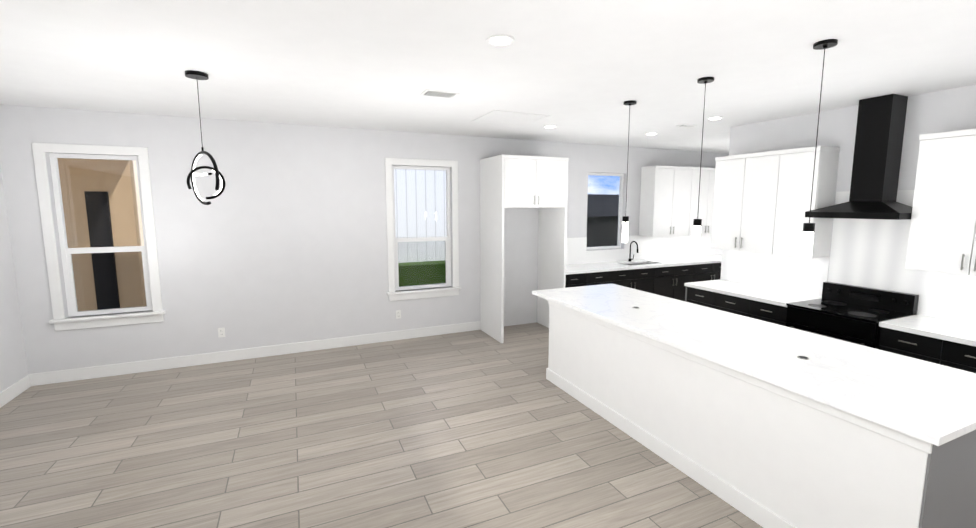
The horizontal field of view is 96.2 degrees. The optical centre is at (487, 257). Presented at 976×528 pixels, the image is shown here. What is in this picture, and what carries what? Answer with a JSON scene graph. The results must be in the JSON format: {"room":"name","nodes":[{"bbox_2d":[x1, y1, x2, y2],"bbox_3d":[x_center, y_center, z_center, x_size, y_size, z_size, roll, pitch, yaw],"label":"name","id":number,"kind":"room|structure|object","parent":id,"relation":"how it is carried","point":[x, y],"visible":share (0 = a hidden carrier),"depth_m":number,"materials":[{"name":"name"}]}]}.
{"room":"kitchen","nodes":[
{"label":"kitchen","id":0,"kind":"room"},
{"bbox_2d":[0,164,27,391],"bbox_3d":[-3.502,0.320,1.249,0.150,2.900,7.050,-3,8,-24],"label":"wall","id":1,"kind":"structure","parent":0,"point":[13,365],"depth_m":4.38,"materials":[{"name":"paint"}]},
{"bbox_2d":[0,374,31,407],"bbox_3d":[-4.619,1.363,4.107,0.016,0.135,1.110,-3,8,-24],"label":"baseboard","id":2,"kind":"structure","parent":1,"relation":"attached to","point":[14,390],"depth_m":4.38,"materials":[{"name":"white wood"}]},
{"bbox_2d":[0,104,728,373],"bbox_3d":[0.457,-0.374,6.914,12.030,2.900,0.150,-3,8,-24],"label":"wall","id":3,"kind":"structure","parent":0,"point":[281,239],"depth_m":5.43,"materials":[{"name":"paint"}]},
{"bbox_2d":[32,143,165,330],"bbox_3d":[-4.210,-0.222,4.792,1.005,1.965,0.180,-3,8,-24],"label":"window unit","id":4,"kind":"structure","parent":3,"relation":"in","point":[69,275],"depth_m":4.78,"materials":[{"name":"plastic"}]},
{"bbox_2d":[218,328,224,336],"bbox_3d":[-3.241,0.909,5.321,0.070,0.115,0.008,-3,8,-24],"label":"electrical outlet","id":5,"kind":"object","parent":3,"relation":"attached to","point":[221,332],"visible":1,"depth_m":5.32,"materials":[{"name":"plastic"}]},
{"bbox_2d":[32,321,479,385],"bbox_3d":[-2.491,1.169,5.685,5.198,0.135,0.020,-3,8,-24],"label":"baseboard","id":6,"kind":"structure","parent":3,"relation":"attached to","point":[68,375],"depth_m":5.40,"materials":[{"name":"white wood"}]},
{"bbox_2d":[396,310,400,318],"bbox_3d":[-1.268,0.802,6.194,0.070,0.115,0.008,-3,8,-24],"label":"electrical outlet","id":7,"kind":"object","parent":3,"relation":"attached to","point":[398,313],"visible":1,"depth_m":6.19,"materials":[{"name":"plastic"}]},
{"bbox_2d":[385,158,460,300],"bbox_3d":[-0.929,-0.400,6.244,1.090,1.965,0.180,-3,8,-24],"label":"window unit","id":8,"kind":"structure","parent":3,"relation":"in","point":[447,242],"depth_m":6.27,"materials":[{"name":"plastic"}]},
{"bbox_2d":[587,172,623,249],"bbox_3d":[1.991,-0.803,7.576,0.806,1.306,0.055,-3,8,-24],"label":"window unit","id":9,"kind":"structure","parent":3,"relation":"in","point":[620,207],"depth_m":7.66,"materials":[{"name":"plastic"}]},
{"bbox_2d":[566,234,721,264],"bbox_3d":[3.339,-0.217,8.138,5.484,0.448,0.010,-3,8,-24],"label":"backsplash","id":10,"kind":"structure","parent":3,"relation":"attached to","point":[649,247],"depth_m":7.90,"materials":[{"name":"tile"}]},
{"bbox_2d":[639,165,694,236],"bbox_3d":[3.156,-1.004,7.780,0.862,1.200,0.328,-3,8,-24],"label":"upper cabinet","id":11,"kind":"object","parent":3,"relation":"attached to","point":[670,196],"depth_m":7.62,"materials":[{"name":"white wood"}]},
{"bbox_2d":[691,167,714,234],"bbox_3d":[3.943,-1.047,8.128,0.861,1.200,0.328,-3,8,-24],"label":"upper cabinet","id":12,"kind":"object","parent":3,"relation":"attached to","point":[707,179],"depth_m":7.92,"materials":[{"name":"white wood"}]},
{"bbox_2d":[0,322,762,527],"bbox_3d":[2.249,1.584,3.105,12.030,0.060,8.950,-3,8,-24],"label":"floor","id":13,"kind":"structure","parent":0,"point":[475,429],"depth_m":3.44,"materials":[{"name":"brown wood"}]},
{"bbox_2d":[480,154,568,342],"bbox_3d":[0.514,-0.151,6.454,1.048,2.570,0.775,-3,8,-24],"label":"surround","id":14,"kind":"object","parent":13,"relation":"on","point":[540,182],"visible":0.92,"depth_m":6.19,"materials":[{"name":"white wood"}]},
{"bbox_2d":[565,271,612,287],"bbox_3d":[1.377,0.630,7.021,0.914,0.880,0.618,-3,8,-24],"label":"base cabinet","id":15,"kind":"object","parent":13,"relation":"on","point":[594,277],"depth_m":6.73,"materials":[{"name":"black wood"}]},
{"bbox_2d":[613,263,656,292],"bbox_3d":[2.212,0.585,7.391,0.914,0.880,0.618,-3,8,-24],"label":"base cabinet","id":16,"kind":"object","parent":13,"relation":"on","point":[643,280],"depth_m":7.13,"materials":[{"name":"black wood"}]},
{"bbox_2d":[653,263,696,300],"bbox_3d":[3.047,0.540,7.760,0.914,0.880,0.618,-3,8,-24],"label":"base cabinet","id":17,"kind":"object","parent":13,"relation":"on","point":[668,277],"depth_m":7.46,"materials":[{"name":"black wood"}]},
{"bbox_2d":[566,255,721,274],"bbox_3d":[3.470,0.062,7.876,5.484,0.040,0.648,-3,8,-24],"label":"countertop","id":18,"kind":"structure","parent":17,"relation":"on","point":[574,269],"depth_m":7.35,"materials":[{"name":"white stone"}]},
{"bbox_2d":[628,241,637,261],"bbox_3d":[2.559,-0.112,7.621,0.106,0.365,0.221,-3,8,-24],"label":"faucet","id":19,"kind":"object","parent":18,"relation":"on","point":[629,259],"visible":1,"depth_m":7.68,"materials":[{"name":"black metal"}]},
{"bbox_2d":[693,263,720,281],"bbox_3d":[3.881,0.494,8.130,0.914,0.880,0.618,-3,8,-24],"label":"base cabinet","id":20,"kind":"object","parent":13,"relation":"on","point":[705,271],"depth_m":7.77,"materials":[{"name":"black wood"}]},
{"bbox_2d":[685,287,747,316],"bbox_3d":[2.997,0.828,5.405,0.620,0.880,0.861,-3,8,-24],"label":"base cabinet","id":21,"kind":"object","parent":13,"relation":"on","point":[728,303],"depth_m":5.20,"materials":[{"name":"black wood"}]},
{"bbox_2d":[684,279,819,306],"bbox_3d":[3.070,0.396,5.153,0.648,0.040,1.282,-3,8,-24],"label":"countertop","id":22,"kind":"structure","parent":21,"relation":"on","point":[722,287],"depth_m":4.99,"materials":[{"name":"white stone"}]},
{"bbox_2d":[532,284,975,527],"bbox_3d":[1.727,1.003,3.701,1.145,0.948,3.455,-3,8,-24],"label":"kitchen island","id":23,"kind":"object","parent":13,"relation":"on","point":[764,424],"visible":1,"depth_m":2.67,"materials":[{"name":"white stone"}]},
{"bbox_2d":[748,299,786,325],"bbox_3d":[3.259,0.900,4.825,0.618,0.880,0.421,-3,8,-24],"label":"base cabinet","id":24,"kind":"object","parent":13,"relation":"on","point":[760,303],"depth_m":4.66,"materials":[{"name":"black wood"}]},
{"bbox_2d":[786,282,918,348],"bbox_3d":[3.448,0.859,4.250,0.711,1.100,0.754,-3,8,-24],"label":"range","id":25,"kind":"object","parent":13,"relation":"on","point":[851,313],"visible":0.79,"depth_m":4.14,"materials":[{"name":"black metal"}]},
{"bbox_2d":[878,314,975,372],"bbox_3d":[3.889,1.056,3.382,0.648,0.920,1.212,-3,8,-24],"label":"base cabinet","id":26,"kind":"object","parent":13,"relation":"on","point":[947,342],"visible":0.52,"depth_m":3.52,"materials":[{"name":"black wood"}]},
{"bbox_2d":[0,0,975,153],"bbox_3d":[2.249,-1.314,2.750,12.030,0.260,8.950,-3,8,-24],"label":"ceiling","id":27,"kind":"structure","parent":0,"point":[580,71],"depth_m":3.01,"materials":[{"name":"paint"}]},
{"bbox_2d":[185,70,225,204],"bbox_3d":[-2.187,-0.901,3.361,0.257,0.986,0.352,-3,8,-24],"label":"pendant light","id":28,"kind":"object","parent":27,"relation":"hanging from","point":[196,75],"visible":1,"depth_m":3.35,"materials":[{"name":"black metal"}]},
{"bbox_2d":[420,89,458,98],"bbox_3d":[-0.432,-1.459,3.905,0.300,0.012,0.200,-3,8,-24],"label":"ceiling vent","id":29,"kind":"object","parent":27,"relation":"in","point":[437,93],"visible":0.98,"depth_m":3.87,"materials":[{"name":"white metal"}]},
{"bbox_2d":[486,35,514,45],"bbox_3d":[0.075,-1.305,2.629,0.170,0.008,0.170,-3,8,-24],"label":"recessed light","id":30,"kind":"object","parent":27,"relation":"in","point":[499,40],"visible":1,"depth_m":2.62,"materials":[{"name":"white plastic"}]},
{"bbox_2d":[471,110,549,125],"bbox_3d":[0.244,-1.601,5.030,0.680,0.006,0.680,-3,8,-24],"label":"attic hatch","id":31,"kind":"object","parent":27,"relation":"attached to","point":[507,117],"visible":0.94,"depth_m":5.02,"materials":[{"name":"paint"}]},
{"bbox_2d":[543,125,556,127],"bbox_3d":[0.787,-1.664,5.553,0.170,0.008,0.170,-3,8,-24],"label":"recessed light","id":32,"kind":"object","parent":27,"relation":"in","point":[550,126],"visible":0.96,"depth_m":5.52,"materials":[{"name":"white plastic"}]},
{"bbox_2d":[622,100,636,242],"bbox_3d":[1.367,-0.828,4.295,0.120,1.359,0.120,-3,8,-24],"label":"pendant light","id":33,"kind":"object","parent":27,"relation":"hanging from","point":[625,219],"visible":1,"depth_m":4.33,"materials":[{"name":"white glass"}]},
{"bbox_2d":[677,124,696,127],"bbox_3d":[2.490,-1.654,5.492,0.220,0.012,0.120,-3,8,-24],"label":"ceiling vent","id":34,"kind":"object","parent":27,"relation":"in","point":[685,125],"visible":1,"depth_m":5.47,"materials":[{"name":"white metal"}]},
{"bbox_2d":[692,77,713,250],"bbox_3d":[1.714,-0.734,3.524,0.120,1.359,0.120,-3,8,-24],"label":"pendant light","id":35,"kind":"object","parent":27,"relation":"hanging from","point":[697,223],"visible":1,"depth_m":3.56,"materials":[{"name":"white glass"}]},
{"bbox_2d":[707,117,722,119],"bbox_3d":[2.598,-1.597,5.007,0.170,0.008,0.170,-3,8,-24],"label":"recessed light","id":36,"kind":"object","parent":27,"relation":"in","point":[712,118],"visible":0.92,"depth_m":5.00,"materials":[{"name":"white plastic"}]},
{"bbox_2d":[801,39,837,263],"bbox_3d":[2.060,-0.639,2.753,0.120,1.359,0.120,-3,8,-24],"label":"pendant light","id":37,"kind":"object","parent":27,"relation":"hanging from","point":[808,233],"visible":1,"depth_m":2.79,"materials":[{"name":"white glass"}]},
{"bbox_2d":[729,84,975,317],"bbox_3d":[3.821,-0.064,4.387,0.140,2.900,3.160,-3,8,-24],"label":"wall","id":38,"kind":"structure","parent":0,"point":[949,110],"depth_m":4.42,"materials":[{"name":"paint"}]},
{"bbox_2d":[710,146,839,257],"bbox_3d":[3.221,-0.631,5.046,0.356,1.136,1.200,-3,8,-24],"label":"upper cabinet","id":39,"kind":"object","parent":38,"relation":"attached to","point":[761,202],"visible":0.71,"depth_m":4.83,"materials":[{"name":"white wood"}]},
{"bbox_2d":[720,190,975,323],"bbox_3d":[3.770,-0.090,4.309,0.012,1.129,3.245,-3,8,-24],"label":"backsplash","id":40,"kind":"structure","parent":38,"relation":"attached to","point":[870,253],"depth_m":4.34,"materials":[{"name":"tile"}]},
{"bbox_2d":[805,94,911,219],"bbox_3d":[3.556,-0.925,4.080,0.500,1.110,0.750,-3,8,-24],"label":"range hood","id":41,"kind":"object","parent":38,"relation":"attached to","point":[880,127],"visible":0.92,"depth_m":4.03,"materials":[{"name":"black metal"}]},
{"bbox_2d":[905,129,975,275],"bbox_3d":[4.019,-0.413,3.271,0.356,1.136,1.200,-3,8,-24],"label":"upper cabinet","id":42,"kind":"object","parent":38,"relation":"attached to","point":[942,235],"visible":1,"depth_m":3.56,"materials":[{"name":"white wood"}]},
{"label":"outside","id":43,"kind":"structure","parent":0,"visible":0},
{"bbox_2d":[588,175,619,194],"bbox_3d":[4.336,-22.610,44.071,130.000,42.000,0.200,-3,8,-24],"label":"sky","id":44,"kind":"structure","parent":43,"point":[601,185],"depth_m":49.68,"materials":[{"name":"blue"}]},
{"bbox_3d":[2.599,1.336,6.404,30.000,0.130,24.000,-3,8,-24],"label":"ground","id":45,"kind":"structure","parent":43,"visible":0},
{"bbox_2d":[57,158,146,310],"bbox_3d":[-7.150,0.028,4.743,4.980,2.870,1.980,-3,8,-24],"label":"patio cover","id":46,"kind":"object","parent":45,"relation":"on","point":[106,182],"depth_m":6.31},
{"bbox_2d":[132,160,618,304],"bbox_3d":[2.633,-2.212,15.416,30.300,4.720,9.500,-3,8,-24],"label":"house","id":47,"kind":"structure","parent":45,"relation":"on","point":[411,201],"depth_m":9.12,"materials":[{"name":"white"}]}
]}

